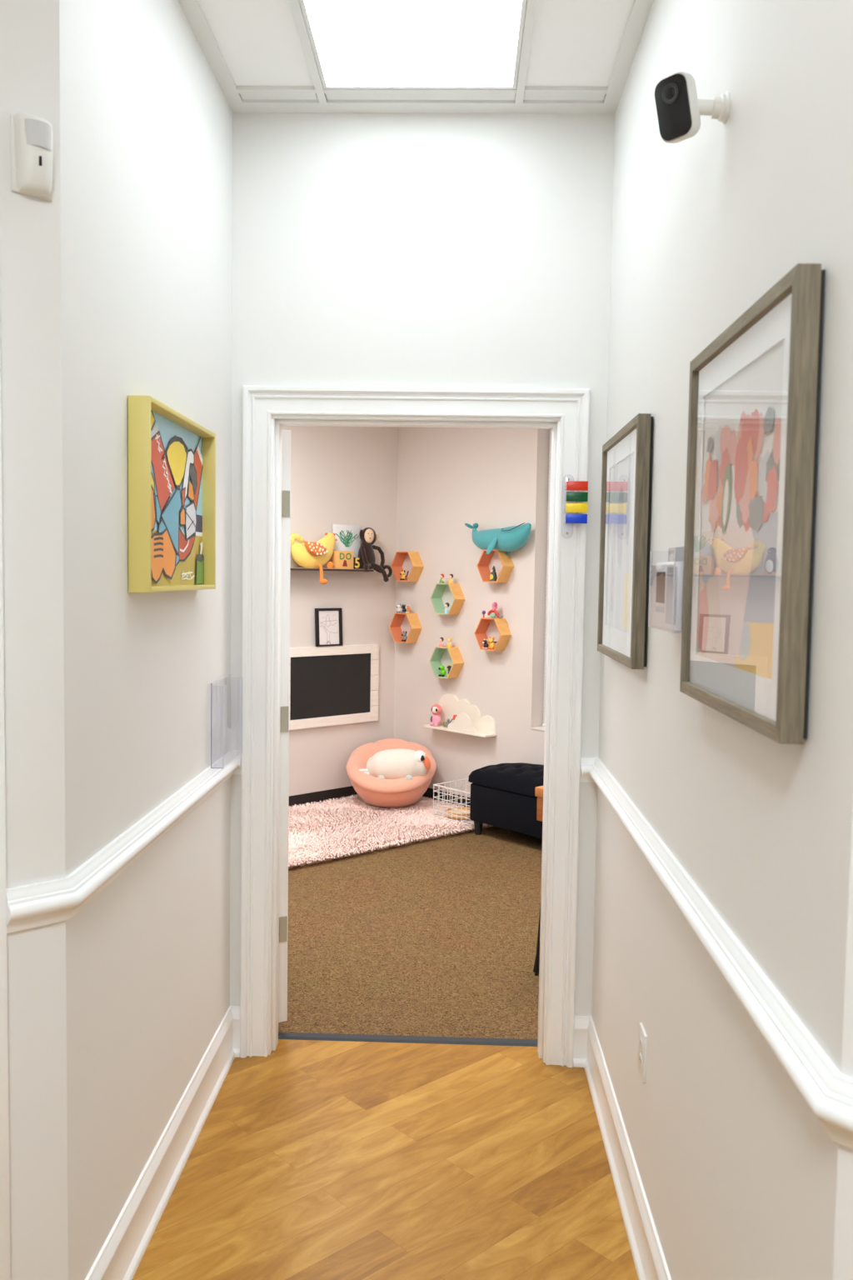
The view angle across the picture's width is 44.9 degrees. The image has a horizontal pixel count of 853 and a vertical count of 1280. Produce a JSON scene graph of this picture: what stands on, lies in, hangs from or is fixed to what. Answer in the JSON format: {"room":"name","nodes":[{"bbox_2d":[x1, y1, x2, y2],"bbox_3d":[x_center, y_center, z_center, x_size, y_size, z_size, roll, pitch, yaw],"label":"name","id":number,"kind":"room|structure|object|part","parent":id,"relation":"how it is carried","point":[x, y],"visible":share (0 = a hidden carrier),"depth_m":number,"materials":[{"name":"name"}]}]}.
{"room":"hallway","nodes":[
{"label":"hallway","id":0,"kind":"room"},
{"bbox_2d":[0,0,232,1279],"bbox_3d":[-0.720,-0.105,2.619,0.118,3.092,1.522,1,4,2],"label":"wall","id":1,"kind":"structure","parent":0,"point":[115,287],"depth_m":2.16,"materials":[{"name":"white paint"}]},
{"bbox_2d":[10,112,53,200],"bbox_3d":[-0.695,-0.862,1.837,0.074,0.133,0.044,-2,5,-43],"label":"sensor","id":2,"kind":"object","parent":1,"relation":"attached to","point":[32,137],"visible":1,"depth_m":1.82,"materials":[{"name":"white plastic"}]},
{"bbox_2d":[6,750,241,933],"bbox_3d":[-0.693,0.451,2.641,0.122,0.080,1.545,1,4,2],"label":"chair rail","id":3,"kind":"object","parent":1,"relation":"attached to","point":[30,906],"visible":0.98,"depth_m":2.15,"materials":[{"name":"white wood"}]},
{"bbox_2d":[210,674,242,768],"bbox_3d":[-0.620,0.248,3.216,0.039,0.256,0.270,1,4,2],"label":"brochure holder","id":4,"kind":"object","parent":3,"relation":"on","point":[231,674],"visible":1,"depth_m":3.09,"materials":[{"name":"clear plastic"}]},
{"bbox_2d":[85,1005,239,1279],"bbox_3d":[-0.675,1.357,2.700,0.102,0.165,1.540,1,4,5],"label":"baseboard","id":5,"kind":"structure","parent":1,"relation":"attached to","point":[122,1251],"depth_m":2.67,"materials":[{"name":"white wood"}]},
{"bbox_2d":[128,395,215,592],"bbox_3d":[-0.631,-0.344,2.614,0.049,0.436,0.628,1,4,2],"label":"painting","id":6,"kind":"object","parent":1,"relation":"attached to","point":[172,457],"visible":1,"depth_m":2.56,"materials":[{"name":"yellow paint"}]},
{"bbox_2d":[178,0,654,114],"bbox_3d":[-0.057,-1.573,1.765,1.208,0.014,3.000,1,4,2],"label":"trim","id":7,"kind":"structure","parent":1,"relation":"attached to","point":[256,99],"depth_m":3.14,"materials":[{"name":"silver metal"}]},
{"bbox_2d":[282,425,398,795],"bbox_3d":[-1.555,-0.200,6.447,3.760,2.770,0.140,-2,5,-43],"label":"wall","id":8,"kind":"structure","parent":0,"point":[340,475],"depth_m":7.24,"materials":[{"name":"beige paint"}]},
{"bbox_2d":[289,785,358,806],"bbox_3d":[-1.496,1.136,6.504,3.400,0.100,0.010,-2,5,-43],"label":"baseboard","id":9,"kind":"structure","parent":8,"relation":"attached to","point":[335,793],"depth_m":7.21,"materials":[{"name":"black rubber"}]},
{"bbox_2d":[290,567,374,571],"bbox_3d":[-0.708,-0.478,7.009,0.785,0.016,0.150,-2,5,-43],"label":"floating shelf","id":10,"kind":"object","parent":8,"relation":"attached to","point":[291,568],"visible":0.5,"depth_m":6.97,"materials":[{"name":"brown wood"}]},
{"bbox_2d":[290,532,337,584],"bbox_3d":[-0.741,-0.549,6.916,0.404,0.348,0.172,-2,5,-43],"label":"plush","id":11,"kind":"object","parent":10,"relation":"on","point":[307,554],"visible":0.97,"depth_m":6.87},
{"bbox_3d":[-0.692,-0.443,6.893,0.068,0.141,0.061,-2,5,-43],"label":"leg","id":12,"kind":"part","parent":11,"relation":"part of","materials":[{"name":"orange fabric"}]},
{"bbox_3d":[-0.653,-0.503,7.003,0.052,0.060,0.040,-2,5,-43],"label":"leg","id":13,"kind":"part","parent":11,"relation":"part of","materials":[{"name":"orange fabric"}]},
{"bbox_2d":[330,550,354,569],"bbox_3d":[-0.583,-0.552,7.107,0.150,0.122,0.076,-2,5,-43],"label":"box","id":14,"kind":"object","parent":10,"relation":"on","point":[340,559],"visible":0.97,"depth_m":7.07,"materials":[{"name":"orange"}]},
{"bbox_2d":[332,524,360,557],"bbox_3d":[-0.555,-0.649,7.205,0.232,0.305,0.034,-2,5,-43],"label":"canvas","id":15,"kind":"object","parent":10,"relation":"on","point":[347,537],"visible":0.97,"depth_m":7.20,"materials":[{"name":"white"}]},
{"bbox_2d":[353,557,360,569],"bbox_3d":[-0.500,-0.534,7.182,0.068,0.080,0.057,-2,5,-43],"label":"block","id":16,"kind":"object","parent":10,"relation":"on","point":[357,561],"visible":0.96,"depth_m":7.16,"materials":[{"name":"black"}]},
{"bbox_2d":[357,527,392,582],"bbox_3d":[-0.354,-0.599,7.261,0.266,0.382,0.150,-1,4,-32],"label":"plush","id":17,"kind":"object","parent":10,"relation":"on","point":[368,536],"visible":0.98,"depth_m":7.21,"materials":[{"name":"black fabric"}]},
{"bbox_3d":[-0.430,-0.579,7.187,0.077,0.162,0.047,3,4,30],"label":"arm","id":18,"kind":"part","parent":17,"relation":"part of"},
{"bbox_3d":[-0.408,-0.512,7.180,0.038,0.047,0.077,3,4,29],"label":"leg","id":19,"kind":"part","parent":17,"relation":"part of","materials":[{"name":"brown fabric"}]},
{"bbox_3d":[-0.341,-0.585,7.288,0.095,0.169,0.060,1,4,2],"label":"arm","id":20,"kind":"part","parent":17,"relation":"part of"},
{"bbox_3d":[-0.326,-0.473,7.235,0.130,0.136,0.044,0,4,-16],"label":"leg","id":21,"kind":"part","parent":17,"relation":"part of","materials":[{"name":"brown fabric"}]},
{"bbox_2d":[289,644,379,729],"bbox_3d":[-0.665,0.319,7.191,0.840,0.555,0.030,-2,5,-43],"label":"chalkboard","id":22,"kind":"object","parent":8,"relation":"attached to","point":[330,685],"visible":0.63,"depth_m":7.20,"materials":[{"name":"black wood"}]},
{"bbox_2d":[315,608,343,646],"bbox_3d":[-0.674,-0.089,7.138,0.228,0.262,0.026,-2,5,-43],"label":"frame","id":23,"kind":"object","parent":22,"relation":"on","point":[328,622],"visible":1,"depth_m":7.14,"materials":[{"name":"black wood"}]},
{"bbox_2d":[132,825,639,1279],"bbox_3d":[-0.379,1.443,3.118,5.400,0.050,9.900,1,4,2],"label":"floor","id":24,"kind":"structure","parent":0,"point":[310,1159],"depth_m":3.09,"materials":[{"name":"brown wood"}]},
{"bbox_2d":[288,794,493,869],"bbox_3d":[-0.605,1.180,6.474,2.128,0.041,1.255,-2,5,-43],"label":"shag rug","id":25,"kind":"object","parent":24,"relation":"on","point":[319,832],"visible":0.66,"depth_m":6.48,"materials":[{"name":"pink fabric"}]},
{"bbox_2d":[345,738,436,807],"bbox_3d":[-0.243,0.925,7.143,0.624,0.402,0.623,1,4,2],"label":"chair","id":26,"kind":"object","parent":25,"relation":"on","point":[375,791],"visible":0.67,"depth_m":6.96,"materials":[{"name":"pink fabric"}]},
{"bbox_2d":[358,749,431,779],"bbox_3d":[-0.210,0.852,7.008,0.494,0.232,0.225,1,4,8],"label":"plush","id":27,"kind":"object","parent":26,"relation":"on","point":[390,763],"visible":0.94,"depth_m":6.92,"materials":[{"name":"white fabric"}]},
{"bbox_2d":[433,778,474,825],"bbox_3d":[0.294,1.054,6.778,0.356,0.208,0.356,-2,5,-43],"label":"wire basket","id":28,"kind":"object","parent":25,"relation":"on","point":[466,779],"visible":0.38,"depth_m":6.74,"materials":[{"name":"white metal"}]},
{"bbox_2d":[445,807,469,819],"bbox_3d":[0.226,1.133,6.756,0.203,0.036,0.203,1,4,2],"label":"wooden tray","id":29,"kind":"object","parent":28,"relation":"in","point":[462,813],"visible":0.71,"depth_m":6.72,"materials":[{"name":"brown wood"}]},
{"bbox_2d":[278,1032,537,1046],"bbox_3d":[-0.064,1.389,3.598,0.912,0.007,0.048,1,4,2],"label":"threshold","id":30,"kind":"object","parent":24,"relation":"on","point":[292,1036],"visible":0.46,"depth_m":3.59,"materials":[{"name":"grey metal"}]},
{"bbox_2d":[468,762,544,838],"bbox_3d":[0.707,0.999,6.262,0.385,0.470,0.900,-2,5,-43],"label":"tufted ottoman","id":31,"kind":"object","parent":24,"relation":"on","point":[502,795],"visible":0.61,"depth_m":6.25,"materials":[{"name":"black fabric"}]},
{"bbox_3d":[0.325,1.171,6.468,0.060,0.090,0.060,-2,5,-43],"label":"leg","id":32,"kind":"part","parent":31,"relation":"part of","materials":[{"name":"black wood"}]},
{"bbox_3d":[0.710,0.836,6.252,0.385,0.142,0.900,-2,5,-43],"label":"lid","id":33,"kind":"part","parent":31,"relation":"part of","materials":[{"name":"black fabric"}]},
{"bbox_2d":[533,785,543,974],"bbox_3d":[0.844,0.992,4.049,0.460,0.783,0.751,-2,5,-43],"label":"chair","id":34,"kind":"object","parent":24,"relation":"on","point":[539,790],"visible":0.13,"depth_m":4.14,"materials":[{"name":"orange wood"}]},
{"bbox_3d":[0.492,1.049,4.139,0.040,0.647,0.150,-2,5,-43],"label":"hairpin leg","id":35,"kind":"part","parent":34,"relation":"part of","materials":[{"name":"black metal"}]},
{"bbox_2d":[197,0,634,99],"bbox_3d":[-0.103,-1.532,0.566,4.800,0.060,5.400,1,4,2],"label":"ceiling","id":36,"kind":"structure","parent":0,"point":[575,42],"depth_m":2.84,"materials":[{"name":"white tile"}]},
{"bbox_2d":[299,0,527,89],"bbox_3d":[-0.039,-1.620,2.494,0.579,0.012,1.216,1,4,2],"label":"recessed light","id":37,"kind":"object","parent":36,"relation":"in","point":[357,44],"visible":1,"depth_m":2.83,"materials":[{"name":"white plastic"}]},
{"bbox_2d":[230,113,614,1015],"bbox_3d":[-0.393,-0.151,3.429,5.100,3.092,0.122,1,4,2],"label":"wall","id":38,"kind":"structure","parent":0,"point":[414,250],"depth_m":3.29,"materials":[{"name":"white paint"}]},
{"bbox_2d":[278,429,291,1022],"bbox_3d":[-0.657,0.285,3.961,0.113,2.050,0.906,-1,4,-26],"label":"door","id":39,"kind":"structure","parent":38,"relation":"in","point":[287,434],"depth_m":3.55,"materials":[{"name":"white wood"}]},
{"bbox_2d":[240,385,589,1067],"bbox_3d":[-0.050,0.294,3.438,1.109,2.214,0.158,1,4,2],"label":"door frame","id":40,"kind":"structure","parent":38,"relation":"attached to","point":[572,406],"depth_m":3.37,"materials":[{"name":"white wood"}]},
{"bbox_2d":[561,475,588,538],"bbox_3d":[0.472,-0.425,3.290,0.079,0.202,0.023,1,4,2],"label":"flags","id":41,"kind":"object","parent":38,"relation":"attached to","point":[573,486],"visible":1,"depth_m":3.28,"materials":[{"name":"multicoloured plastic"}]},
{"bbox_2d":[394,427,549,797],"bbox_3d":[0.992,-0.154,6.353,0.140,2.770,3.450,-2,5,-43],"label":"wall","id":42,"kind":"structure","parent":0,"point":[449,478],"depth_m":6.99,"materials":[{"name":"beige paint"}]},
{"bbox_2d":[389,612,422,643],"bbox_3d":[-0.150,-0.088,7.421,0.100,0.212,0.245,-2,5,-43],"label":"shelf","id":43,"kind":"object","parent":42,"relation":"attached to","point":[395,626],"visible":0.95,"depth_m":7.39,"materials":[{"name":"brown wood"}]},
{"bbox_2d":[396,604,401,612],"bbox_3d":[-0.198,-0.229,7.430,0.038,0.065,0.039,-2,5,-43],"label":"cat","id":44,"kind":"object","parent":43,"relation":"on","point":[398,606],"visible":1,"depth_m":7.42},
{"bbox_2d":[400,604,406,613],"bbox_3d":[-0.163,-0.226,7.393,0.038,0.065,0.039,-2,5,-43],"label":"dog","id":45,"kind":"object","parent":43,"relation":"on","point":[404,610],"visible":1,"depth_m":7.38},
{"bbox_2d":[400,630,407,641],"bbox_3d":[-0.158,-0.028,7.413,0.044,0.075,0.045,-2,5,-43],"label":"rabbit","id":46,"kind":"object","parent":43,"relation":"in","point":[404,634],"visible":1,"depth_m":7.40},
{"bbox_2d":[405,605,410,613],"bbox_3d":[-0.130,-0.222,7.369,0.036,0.062,0.037,-2,5,-42],"label":"fox","id":47,"kind":"object","parent":43,"relation":"on","point":[407,607],"visible":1,"depth_m":7.36,"materials":[{"name":"orange plastic"}]},
{"bbox_2d":[390,551,424,581],"bbox_3d":[-0.138,-0.525,7.388,0.100,0.212,0.245,-2,5,-43],"label":"shelf","id":48,"kind":"object","parent":42,"relation":"attached to","point":[397,562],"visible":0.99,"depth_m":7.35,"materials":[{"name":"brown wood"}]},
{"bbox_2d":[400,570,409,579],"bbox_3d":[-0.156,-0.462,7.374,0.042,0.072,0.078,-2,5,-43],"label":"tiger","id":49,"kind":"object","parent":48,"relation":"in","point":[403,577],"visible":1,"depth_m":7.38},
{"bbox_2d":[429,645,464,678],"bbox_3d":[0.138,0.153,7.119,0.100,0.212,0.245,-2,5,-43],"label":"shelf","id":50,"kind":"object","parent":42,"relation":"attached to","point":[454,652],"visible":0.97,"depth_m":7.08,"materials":[{"name":"brown wood"}]},
{"bbox_2d":[439,637,444,646],"bbox_3d":[0.102,0.013,7.114,0.034,0.066,0.036,1,4,-4],"label":"doll","id":51,"kind":"object","parent":50,"relation":"on","point":[441,643],"visible":1,"depth_m":7.11,"materials":[{"name":"pink plastic"}]},
{"bbox_2d":[438,665,446,676],"bbox_3d":[0.110,0.212,7.106,0.051,0.078,0.051,-2,5,-43],"label":"frog","id":52,"kind":"object","parent":50,"relation":"in","point":[442,667],"visible":1,"depth_m":7.09,"materials":[{"name":"green plastic"}]},
{"bbox_2d":[445,664,452,676],"bbox_3d":[0.161,0.210,7.103,0.049,0.084,0.051,-2,5,-43],"label":"mole","id":53,"kind":"object","parent":50,"relation":"in","point":[449,667],"visible":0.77,"depth_m":7.09,"materials":[{"name":"black"}]},
{"bbox_2d":[447,637,451,647],"bbox_3d":[0.157,0.016,7.084,0.034,0.066,0.036,1,4,-4],"label":"doll","id":54,"kind":"object","parent":50,"relation":"on","point":[449,645],"visible":1,"depth_m":7.08},
{"bbox_2d":[422,787,470,807],"bbox_3d":[0.832,1.173,6.479,0.010,0.100,3.200,-2,5,-43],"label":"baseboard","id":55,"kind":"structure","parent":42,"relation":"attached to","point":[429,792],"depth_m":7.24,"materials":[{"name":"black rubber"}]},
{"bbox_2d":[430,583,464,614],"bbox_3d":[0.144,-0.282,7.092,0.100,0.212,0.245,-2,5,-43],"label":"shelf","id":56,"kind":"object","parent":42,"relation":"attached to","point":[457,594],"visible":0.99,"depth_m":7.06,"materials":[{"name":"brown wood"}]},
{"bbox_2d":[439,573,444,583],"bbox_3d":[0.105,-0.422,7.091,0.034,0.066,0.036,1,4,-4],"label":"doll","id":57,"kind":"object","parent":56,"relation":"on","point":[442,576],"visible":1,"depth_m":7.08,"materials":[{"name":"green plastic"}]},
{"bbox_2d":[444,602,449,613],"bbox_3d":[0.139,-0.221,7.085,0.038,0.073,0.040,1,4,-4],"label":"doll","id":58,"kind":"object","parent":56,"relation":"on","point":[447,604],"visible":1,"depth_m":7.08,"materials":[{"name":"blue plastic"}]},
{"bbox_2d":[448,574,453,583],"bbox_3d":[0.165,-0.419,7.047,0.036,0.066,0.034,1,4,8],"label":"doll","id":59,"kind":"object","parent":56,"relation":"on","point":[451,576],"visible":1,"depth_m":7.04,"materials":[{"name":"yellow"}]},
{"bbox_2d":[423,693,496,737],"bbox_3d":[0.223,0.502,7.031,0.115,0.240,0.600,-2,5,-43],"label":"shelf","id":60,"kind":"object","parent":42,"relation":"attached to","point":[468,721],"visible":0.98,"depth_m":6.99,"materials":[{"name":"beige paint"}]},
{"bbox_2d":[430,704,442,726],"bbox_3d":[0.068,0.520,7.176,0.078,0.152,0.090,-2,5,-43],"label":"plush","id":61,"kind":"object","parent":60,"relation":"on","point":[436,709],"visible":1,"depth_m":7.15,"materials":[{"name":"pink fabric"}]},
{"bbox_2d":[443,715,457,727],"bbox_3d":[0.165,0.555,7.071,0.034,0.098,0.181,-1,4,-31],"label":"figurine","id":62,"kind":"object","parent":60,"relation":"on","point":[445,723],"visible":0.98,"depth_m":7.09,"materials":[{"name":"grey"}]},
{"bbox_2d":[474,617,511,650],"bbox_3d":[0.435,-0.039,6.786,0.100,0.212,0.245,-2,5,-43],"label":"shelf","id":63,"kind":"object","parent":42,"relation":"attached to","point":[502,624],"visible":0.94,"depth_m":6.75,"materials":[{"name":"brown wood"}]},
{"bbox_2d":[482,639,488,649],"bbox_3d":[0.388,0.025,6.797,0.038,0.065,0.039,-2,5,-42],"label":"toy panda","id":64,"kind":"object","parent":63,"relation":"in","point":[485,642],"visible":1,"depth_m":6.79,"materials":[{"name":"black"}]},
{"bbox_2d":[487,636,495,649],"bbox_3d":[0.426,0.019,6.769,0.048,0.081,0.049,-2,5,-43],"label":"lion","id":65,"kind":"object","parent":63,"relation":"in","point":[491,640],"visible":1,"depth_m":6.76},
{"bbox_2d":[487,601,503,618],"bbox_3d":[0.449,-0.196,6.748,0.034,0.106,0.135,-2,5,-43],"label":"dragon","id":66,"kind":"object","parent":63,"relation":"on","point":[494,605],"visible":1,"depth_m":6.75},
{"bbox_2d":[476,549,514,582],"bbox_3d":[0.449,-0.483,6.750,0.100,0.212,0.245,-2,5,-43],"label":"shelf","id":67,"kind":"object","parent":42,"relation":"attached to","point":[484,561],"visible":0.91,"depth_m":6.72,"materials":[{"name":"brown wood"}]},
{"bbox_2d":[490,565,497,580],"bbox_3d":[0.439,-0.435,6.747,0.050,0.101,0.050,-2,5,-43],"label":"knight","id":68,"kind":"object","parent":67,"relation":"on","point":[493,577],"visible":0.98,"depth_m":6.73,"materials":[{"name":"grey plastic"}]},
{"bbox_2d":[465,522,531,554],"bbox_3d":[0.440,-0.656,6.687,0.176,0.215,0.587,-2,5,-43],"label":"plush","id":69,"kind":"object","parent":67,"relation":"on","point":[508,539],"visible":1,"depth_m":6.59,"materials":[{"name":"blue fabric"}]},
{"bbox_2d":[530,429,551,731],"bbox_3d":[1.076,-0.379,6.247,0.143,1.965,1.005,-2,5,-43],"label":"window","id":70,"kind":"structure","parent":42,"relation":"in","point":[542,728],"depth_m":6.61,"materials":[{"name":"white"}]},
{"bbox_3d":[1.054,0.594,6.302,0.122,0.014,1.004,-2,5,-43],"label":"sill","id":71,"kind":"part","parent":70,"relation":"part of","materials":[{"name":"beige paint"}]},
{"bbox_2d":[542,430,551,726],"bbox_3d":[1.100,-0.387,6.269,0.030,1.947,0.985,-2,5,-43],"label":"window blind","id":72,"kind":"object","parent":70,"relation":"attached to","point":[550,435],"visible":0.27,"depth_m":6.62,"materials":[{"name":"white plastic"}]},
{"bbox_2d":[591,0,852,1279],"bbox_3d":[0.635,-0.059,2.224,0.200,3.092,2.232,1,4,2],"label":"wall","id":73,"kind":"structure","parent":0,"point":[742,1179],"depth_m":1.78,"materials":[{"name":"white paint"}]},
{"bbox_2d":[573,1015,671,1279],"bbox_3d":[0.503,1.400,2.311,0.107,0.165,2.252,1,4,-1],"label":"baseboard","id":74,"kind":"structure","parent":73,"relation":"attached to","point":[648,1256],"depth_m":2.72,"materials":[{"name":"white wood"}]},
{"bbox_2d":[597,413,653,669],"bbox_3d":[0.536,-0.257,2.827,0.037,0.620,0.626,1,4,2],"label":"picture frame","id":75,"kind":"object","parent":73,"relation":"attached to","point":[627,468],"visible":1,"depth_m":2.74,"materials":[{"name":"grey wood"}]},
{"bbox_2d":[605,452,634,633],"bbox_3d":[0.536,-0.262,2.860,0.002,0.485,0.460,1,4,2],"label":"print","id":76,"kind":"object","parent":75,"relation":"attached to","point":[620,501],"depth_m":2.86,"materials":[{"name":"white paper"}]},
{"bbox_2d":[638,1022,647,1082],"bbox_3d":[0.521,0.996,2.497,0.008,0.117,0.075,1,4,2],"label":"wall outlet","id":77,"kind":"object","parent":73,"relation":"attached to","point":[642,1034],"visible":1,"depth_m":2.48,"materials":[{"name":"white plastic"}]},
{"bbox_2d":[639,1053,642,1067],"bbox_3d":[0.518,1.016,2.498,0.002,0.028,0.034,1,4,2],"label":"socket","id":78,"kind":"object","parent":77,"relation":"attached to","point":[640,1054],"depth_m":2.50,"materials":[{"name":"white plastic"}]},
{"bbox_2d":[640,1037,643,1051],"bbox_3d":[0.519,0.976,2.495,0.002,0.028,0.034,1,4,2],"label":"socket","id":79,"kind":"object","parent":77,"relation":"attached to","point":[641,1038],"depth_m":2.49,"materials":[{"name":"white plastic"}]},
{"bbox_2d":[648,546,684,633],"bbox_3d":[0.501,-0.106,2.121,0.042,0.172,0.252,1,4,2],"label":"card holder","id":80,"kind":"object","parent":73,"relation":"attached to","point":[665,628],"visible":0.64,"depth_m":2.12,"materials":[{"name":"clear plastic"}]},
{"bbox_2d":[655,561,683,630],"bbox_3d":[0.496,-0.092,2.120,0.010,0.135,0.220,1,4,2],"label":"leaflet","id":81,"kind":"object","parent":80,"relation":"in","point":[665,571],"visible":1,"depth_m":2.09,"materials":[{"name":"white paper"}]},
{"bbox_3d":[0.491,-0.092,2.120,0.001,0.115,0.210,1,4,2],"label":"printed panel","id":82,"kind":"part","parent":81,"relation":"part of","materials":[{"name":"white paper"}]},
{"bbox_2d":[655,71,730,143],"bbox_3d":[0.476,-0.958,1.863,0.128,0.112,0.078,1,4,2],"label":"security camera","id":83,"kind":"object","parent":73,"relation":"attached to","point":[679,108],"visible":1,"depth_m":1.85,"materials":[{"name":"white plastic"}]},
{"bbox_3d":[0.443,-0.955,1.854,0.030,0.102,0.067,-3,5,-43],"label":"plate","id":84,"kind":"part","parent":83,"relation":"part of","materials":[{"name":"black plastic"}]},
{"bbox_3d":[0.489,-0.958,1.857,0.052,0.029,0.029,1,4,2],"label":"arm","id":85,"kind":"part","parent":83,"relation":"part of","materials":[{"name":"white plastic"}]},
{"bbox_2d":[580,757,852,1149],"bbox_3d":[0.511,0.495,2.250,0.118,0.080,2.259,1,4,-1],"label":"chair rail","id":86,"kind":"object","parent":73,"relation":"attached to","point":[828,1092],"visible":1,"depth_m":1.56,"materials":[{"name":"white wood"}]},
{"bbox_2d":[680,263,825,744],"bbox_3d":[0.500,-0.192,1.653,0.037,0.622,0.618,1,4,2],"label":"picture frame","id":87,"kind":"object","parent":73,"relation":"attached to","point":[755,390],"visible":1,"depth_m":1.54,"materials":[{"name":"grey wood"}]},
{"bbox_2d":[696,339,784,679],"bbox_3d":[0.499,-0.194,1.669,0.005,0.493,0.492,1,4,2],"label":"print","id":88,"kind":"object","parent":87,"relation":"attached to","point":[741,469],"depth_m":1.63,"materials":[{"name":"multicoloured paper"}]},
{"bbox_3d":[-1.580,-0.075,1.937,1.616,3.092,0.120,1,4,2],"label":"wall","id":89,"kind":"structure","parent":0,"visible":0},
{"bbox_2d":[0,339,10,1279],"bbox_3d":[-0.803,0.389,1.867,0.074,2.200,0.036,-2,5,-43],"label":"trim","id":90,"kind":"structure","parent":89,"relation":"attached to","point":[4,1123],"depth_m":1.89,"materials":[{"name":"white"}]}
]}

